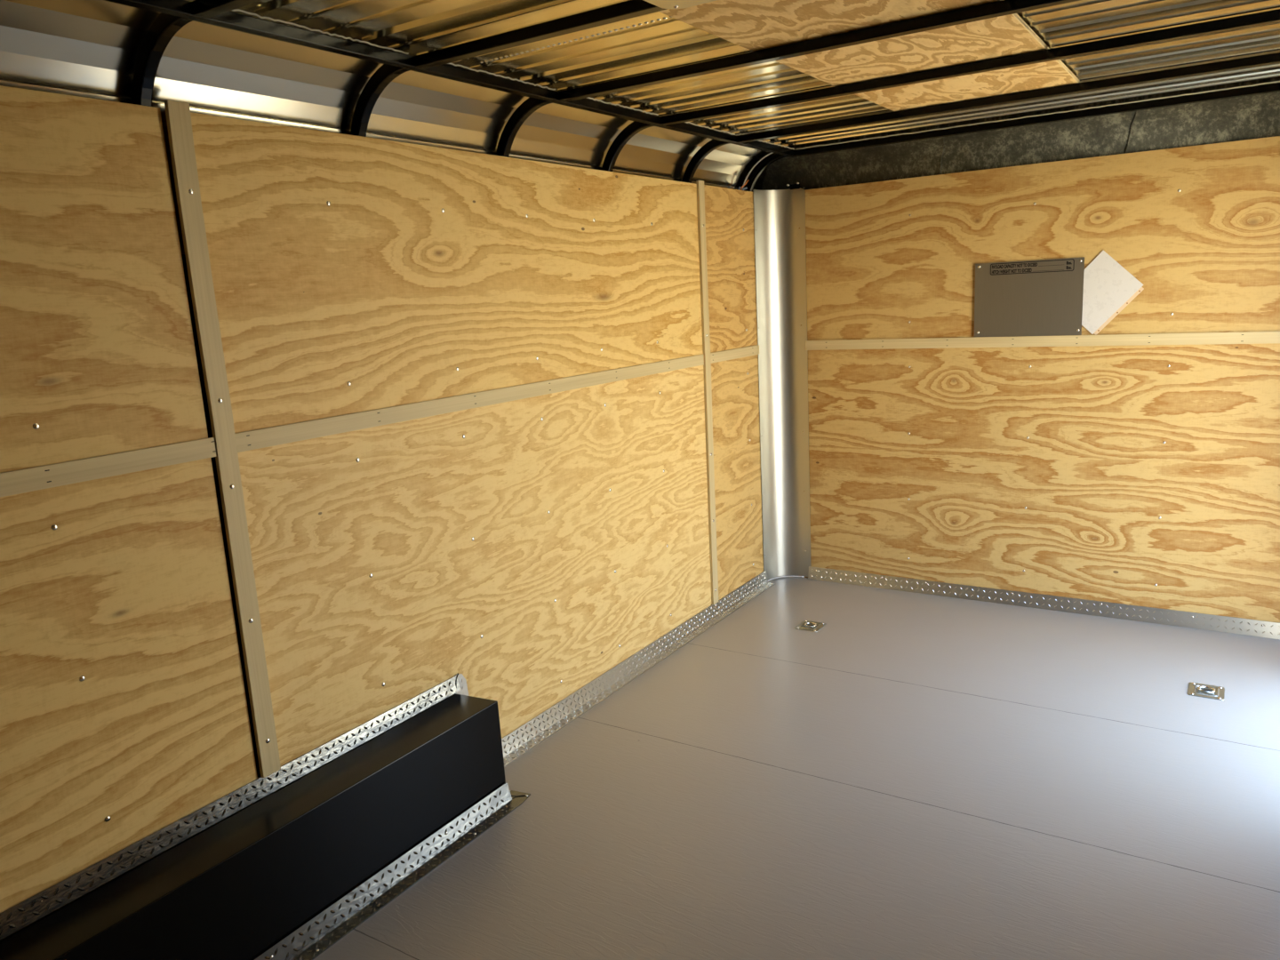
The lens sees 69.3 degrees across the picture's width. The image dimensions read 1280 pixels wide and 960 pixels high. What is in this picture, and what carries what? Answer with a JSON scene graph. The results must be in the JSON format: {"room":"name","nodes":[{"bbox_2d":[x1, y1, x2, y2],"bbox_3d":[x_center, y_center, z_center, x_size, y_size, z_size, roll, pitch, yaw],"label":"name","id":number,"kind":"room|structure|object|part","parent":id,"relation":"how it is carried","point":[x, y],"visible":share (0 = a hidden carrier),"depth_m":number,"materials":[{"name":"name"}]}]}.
{"room":"cargo space","nodes":[
{"label":"cargo space","id":0,"kind":"room"},
{"bbox_2d":[0,0,783,254],"bbox_3d":[-1.132,0.143,1.961,0.305,2.255,7.129,4,13,33],"label":"wall","id":1,"kind":"structure","parent":0,"point":[80,48],"depth_m":2.35,"materials":[{"name":"metal"}]},
{"bbox_2d":[0,85,207,472],"bbox_3d":[-1.710,-0.229,1.177,0.015,0.769,2.400,4,13,33],"label":"plywood panel","id":2,"kind":"object","parent":1,"relation":"attached to","point":[98,356],"visible":0.99,"depth_m":1.98,"materials":[{"name":"wood"}]},
{"bbox_2d":[0,457,257,912],"bbox_3d":[-1.657,0.760,1.375,0.015,1.248,2.400,4,13,33],"label":"plywood panel","id":3,"kind":"object","parent":1,"relation":"attached to","point":[124,716],"visible":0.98,"depth_m":2.07,"materials":[{"name":"wood"}]},
{"bbox_2d":[0,437,216,496],"bbox_3d":[-1.679,0.152,1.251,0.011,0.047,2.410,4,13,33],"label":"batten","id":4,"kind":"object","parent":3,"relation":"attached to","point":[36,478],"visible":1,"depth_m":2.02,"materials":[{"name":"beige wood"}]},
{"bbox_2d":[130,12,193,106],"bbox_3d":[-1.030,-0.756,2.031,0.250,0.497,0.030,4,13,33],"label":"bow","id":5,"kind":"object","parent":1,"relation":"attached to","point":[164,27],"visible":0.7,"depth_m":2.00,"materials":[{"name":"black paint"}]},
{"bbox_2d":[181,254,260,778],"bbox_3d":[-1.030,0.301,2.354,0.038,1.700,0.098,4,13,33],"label":"trim","id":6,"kind":"structure","parent":1,"relation":"attached to","point":[193,322],"depth_m":2.28,"materials":[{"name":"black paint"}]},
{"bbox_2d":[349,64,410,136],"bbox_3d":[-0.700,-0.874,2.533,0.250,0.497,0.030,4,13,33],"label":"bow","id":7,"kind":"object","parent":1,"relation":"attached to","point":[384,75],"visible":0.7,"depth_m":2.50,"materials":[{"name":"black paint"}]},
{"bbox_2d":[190,112,703,432],"bbox_3d":[-0.386,-0.703,3.191,0.015,0.769,2.436,4,13,33],"label":"plywood panel","id":8,"kind":"object","parent":1,"relation":"attached to","point":[351,274],"visible":0.99,"depth_m":2.76,"materials":[{"name":"wood"}]},
{"bbox_2d":[108,0,796,157],"bbox_3d":[-1.125,-0.891,1.581,0.033,0.034,6.912,4,13,33],"label":"roof rail","id":9,"kind":"object","parent":1,"relation":"attached to","point":[180,8],"visible":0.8,"depth_m":2.35,"materials":[{"name":"metal"}]},
{"bbox_2d":[237,365,711,766],"bbox_3d":[-0.333,0.286,3.388,0.015,1.248,2.436,4,13,33],"label":"plywood panel","id":10,"kind":"object","parent":1,"relation":"attached to","point":[525,549],"visible":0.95,"depth_m":3.07,"materials":[{"name":"wood"}]},
{"bbox_2d":[164,99,280,777],"bbox_3d":[-1.009,-0.045,2.267,0.018,1.662,0.056,4,13,33],"label":"batten","id":11,"kind":"object","parent":10,"relation":"attached to","point":[178,113],"visible":1,"depth_m":2.25,"materials":[{"name":"wood"}]},
{"bbox_2d":[234,354,703,452],"bbox_3d":[-0.356,-0.321,3.262,0.011,0.047,2.384,4,13,33],"label":"batten","id":12,"kind":"object","parent":10,"relation":"attached to","point":[304,430],"visible":1,"depth_m":2.84,"materials":[{"name":"beige wood"}]},
{"bbox_2d":[696,180,718,604],"bbox_3d":[0.317,-0.367,4.303,0.015,1.965,0.064,4,13,33],"label":"batten","id":13,"kind":"object","parent":10,"relation":"attached to","point":[700,190],"visible":1,"depth_m":4.29,"materials":[{"name":"wood"}]},
{"bbox_2d":[496,96,552,157],"bbox_3d":[-0.373,-0.991,3.029,0.250,0.497,0.030,4,13,33],"label":"bow","id":14,"kind":"object","parent":1,"relation":"attached to","point":[527,108],"visible":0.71,"depth_m":3.00,"materials":[{"name":"black paint"}]},
{"bbox_2d":[601,120,654,171],"bbox_3d":[-0.044,-1.109,3.529,0.250,0.497,0.030,4,13,33],"label":"bow","id":15,"kind":"object","parent":1,"relation":"attached to","point":[627,133],"visible":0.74,"depth_m":3.50,"materials":[{"name":"black paint"}]},
{"bbox_2d":[501,570,775,767],"bbox_3d":[0.067,0.746,4.002,0.054,0.068,2.335,4,13,33],"label":"baseboard","id":16,"kind":"structure","parent":1,"relation":"attached to","point":[537,730],"depth_m":3.81,"materials":[{"name":"metal"}]},
{"bbox_2d":[681,138,729,183],"bbox_3d":[0.287,-1.227,4.033,0.250,0.497,0.030,4,13,33],"label":"bow","id":17,"kind":"object","parent":1,"relation":"attached to","point":[713,144],"visible":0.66,"depth_m":4.00,"materials":[{"name":"black paint"}]},
{"bbox_2d":[704,184,757,352],"bbox_3d":[0.431,-0.995,4.431,0.015,0.769,0.585,4,13,33],"label":"plywood panel","id":18,"kind":"object","parent":1,"relation":"attached to","point":[729,212],"visible":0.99,"depth_m":4.43,"materials":[{"name":"wood"}]},
{"bbox_2d":[711,354,763,599],"bbox_3d":[0.484,-0.006,4.629,0.015,1.248,0.585,4,13,33],"label":"plywood panel","id":19,"kind":"object","parent":1,"relation":"attached to","point":[734,382],"visible":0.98,"depth_m":4.62,"materials":[{"name":"wood"}]},
{"bbox_2d":[710,344,759,363],"bbox_3d":[0.461,-0.613,4.503,0.011,0.047,0.531,4,13,33],"label":"batten","id":20,"kind":"object","parent":19,"relation":"attached to","point":[752,350],"visible":1,"depth_m":4.49,"materials":[{"name":"beige wood"}]},
{"bbox_2d":[234,0,1279,147],"bbox_3d":[-0.078,-0.886,1.077,2.380,0.023,7.214,4,13,33],"label":"ceiling","id":21,"kind":"structure","parent":0,"point":[657,41],"depth_m":2.62,"materials":[{"name":"metal"}]},
{"bbox_2d":[191,0,260,18],"bbox_3d":[0.068,-0.891,1.277,2.310,0.027,0.034,4,13,33],"label":"roof beam","id":22,"kind":"structure","parent":21,"relation":"attached to","point":[207,9],"depth_m":1.86,"materials":[{"name":"black metal"}]},
{"bbox_2d":[414,0,667,69],"bbox_3d":[0.398,-1.009,1.778,2.310,0.027,0.034,4,13,33],"label":"roof beam","id":23,"kind":"structure","parent":21,"relation":"attached to","point":[629,9],"depth_m":2.17,"materials":[{"name":"black metal"}]},
{"bbox_2d":[643,0,716,8],"bbox_3d":[0.099,-1.013,1.868,0.210,0.053,0.200,4,13,33],"label":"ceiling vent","id":24,"kind":"object","parent":21,"relation":"in","point":[662,4],"visible":1,"depth_m":1.96,"materials":[{"name":"metal"}]},
{"bbox_2d":[558,0,1080,102],"bbox_3d":[0.725,-1.126,2.275,2.310,0.027,0.034,4,13,33],"label":"roof beam","id":25,"kind":"structure","parent":21,"relation":"attached to","point":[1003,7],"depth_m":2.42,"materials":[{"name":"black metal"}]},
{"bbox_2d":[659,0,1081,111],"bbox_3d":[0.453,-1.108,2.148,0.662,0.012,2.988,4,13,33],"label":"board","id":26,"kind":"object","parent":25,"relation":"on","point":[752,25],"visible":0.74,"depth_m":2.54,"materials":[{"name":"brown wood"}]},
{"bbox_2d":[660,8,1279,125],"bbox_3d":[1.054,-1.244,2.775,2.310,0.027,0.034,4,13,33],"label":"roof beam","id":27,"kind":"structure","parent":21,"relation":"attached to","point":[1268,17],"depth_m":2.75,"materials":[{"name":"black metal"}]},
{"bbox_2d":[736,52,1279,143],"bbox_3d":[1.385,-1.362,3.278,2.310,0.027,0.034,4,13,33],"label":"roof beam","id":28,"kind":"structure","parent":21,"relation":"attached to","point":[1269,59],"depth_m":3.27,"materials":[{"name":"black metal"}]},
{"bbox_2d":[794,80,1279,156],"bbox_3d":[1.710,-1.482,3.772,2.310,0.034,0.039,4,13,33],"label":"roof beam","id":29,"kind":"structure","parent":21,"relation":"attached to","point":[1252,90],"depth_m":3.78,"materials":[{"name":"black metal"}]},
{"bbox_2d":[312,576,1279,959],"bbox_3d":[-0.079,1.299,1.553,2.620,0.040,7.149,4,13,33],"label":"floor","id":30,"kind":"structure","parent":0,"point":[909,775],"depth_m":2.79,"materials":[{"name":"grey paint"}]},
{"bbox_2d":[0,672,530,959],"bbox_3d":[-1.210,1.084,1.856,0.258,0.381,2.808,4,13,33],"label":"box","id":31,"kind":"object","parent":30,"relation":"on","point":[284,865],"visible":1,"depth_m":2.33,"materials":[{"name":"black paint"}]},
{"bbox_3d":[-1.131,1.248,1.834,0.082,0.060,2.795,4,13,33],"label":"foot trim","id":32,"kind":"part","parent":31,"relation":"part of","materials":[{"name":"metal"}]},
{"bbox_2d":[794,620,825,631],"bbox_3d":[0.792,0.674,4.306,0.114,0.012,0.122,4,13,33],"label":"ring","id":33,"kind":"object","parent":30,"relation":"on","point":[804,625],"visible":1,"depth_m":4.30,"materials":[{"name":"metal"}]},
{"bbox_2d":[1187,681,1224,700],"bbox_3d":[2.100,0.778,3.435,0.116,0.012,0.124,4,13,33],"label":"ring","id":34,"kind":"object","parent":30,"relation":"on","point":[1195,689],"visible":1,"depth_m":3.42,"materials":[{"name":"metal"}]},
{"bbox_2d":[760,78,1279,190],"bbox_3d":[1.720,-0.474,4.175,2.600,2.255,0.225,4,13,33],"label":"header beam","id":35,"kind":"structure","parent":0,"point":[1252,116],"depth_m":3.97,"materials":[{"name":"grey metal"}]},
{"bbox_2d":[737,152,772,190],"bbox_3d":[0.577,-1.476,4.472,0.211,0.203,0.087,-1,12,12],"label":"wire bundle","id":36,"kind":"object","parent":35,"relation":"attached to","point":[744,183],"visible":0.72,"depth_m":4.49,"materials":[{"name":"grey plastic"}]},
{"bbox_2d":[744,152,787,191],"bbox_3d":[0.614,-1.344,4.529,0.250,0.497,0.030,4,13,33],"label":"bow","id":37,"kind":"object","parent":35,"relation":"attached to","point":[772,157],"visible":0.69,"depth_m":4.50,"materials":[{"name":"black paint"}]},
{"bbox_2d":[753,187,810,582],"bbox_3d":[0.737,-0.458,4.821,0.264,2.030,0.072,-5,11,-9],"label":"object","id":38,"kind":"object","parent":35,"relation":"attached to","point":[780,214],"visible":1,"depth_m":4.82,"materials":[{"name":"metal"}]},
{"bbox_2d":[786,181,805,189],"bbox_3d":[0.780,-1.466,4.623,0.100,0.042,0.015,6,14,38],"label":"bracket","id":39,"kind":"object","parent":35,"relation":"attached to","point":[796,186],"visible":1,"depth_m":4.63,"materials":[{"name":"black metal"}]},
{"bbox_2d":[939,111,1137,174],"bbox_3d":[1.680,-1.444,3.975,0.814,0.168,0.146,4,13,33],"label":"trim","id":40,"kind":"structure","parent":35,"relation":"attached to","point":[1136,111],"depth_m":3.84,"materials":[{"name":"black metal"}]},
{"bbox_2d":[803,343,1279,623],"bbox_3d":[1.832,-0.011,4.292,2.420,1.248,0.015,4,13,33],"label":"plywood panel","id":41,"kind":"object","parent":35,"relation":"attached to","point":[1147,476],"visible":1,"depth_m":4.23,"materials":[{"name":"wood"}]},
{"bbox_2d":[805,331,1279,350],"bbox_3d":[1.831,-0.620,4.136,2.330,0.047,0.011,4,13,33],"label":"batten","id":42,"kind":"object","parent":41,"relation":"attached to","point":[1247,337],"visible":1,"depth_m":4.11,"materials":[{"name":"beige wood"}]},
{"bbox_2d":[804,136,1279,340],"bbox_3d":[1.779,-1.000,4.094,2.420,0.769,0.015,4,13,33],"label":"plywood panel","id":43,"kind":"object","parent":35,"relation":"attached to","point":[1198,227],"visible":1,"depth_m":4.01,"materials":[{"name":"wood"}]},
{"bbox_2d":[974,256,1084,336],"bbox_3d":[1.736,-0.813,4.152,0.456,0.333,0.009,4,13,33],"label":"metal plate","id":44,"kind":"object","parent":43,"relation":"attached to","point":[1040,297],"visible":1,"depth_m":4.14,"materials":[{"name":"metal"}]},
{"bbox_3d":[1.739,-0.945,4.116,0.351,0.052,0.001,4,13,33],"label":"stamp frame","id":45,"kind":"part","parent":44,"relation":"part of","materials":[{"name":"black metal"}]},
{"bbox_2d":[1081,250,1143,335],"bbox_3d":[1.978,-0.806,3.998,0.349,0.360,0.003,4,13,33],"label":"paper packet","id":46,"kind":"object","parent":43,"relation":"attached to","point":[1108,287],"visible":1,"depth_m":3.98,"materials":[{"name":"white paper"}]},
{"bbox_2d":[808,566,1279,639],"bbox_3d":[1.892,0.574,4.373,2.335,0.068,0.013,4,13,33],"label":"baseboard","id":47,"kind":"structure","parent":35,"relation":"attached to","point":[1268,629],"depth_m":4.33,"materials":[{"name":"metal"}]}
]}

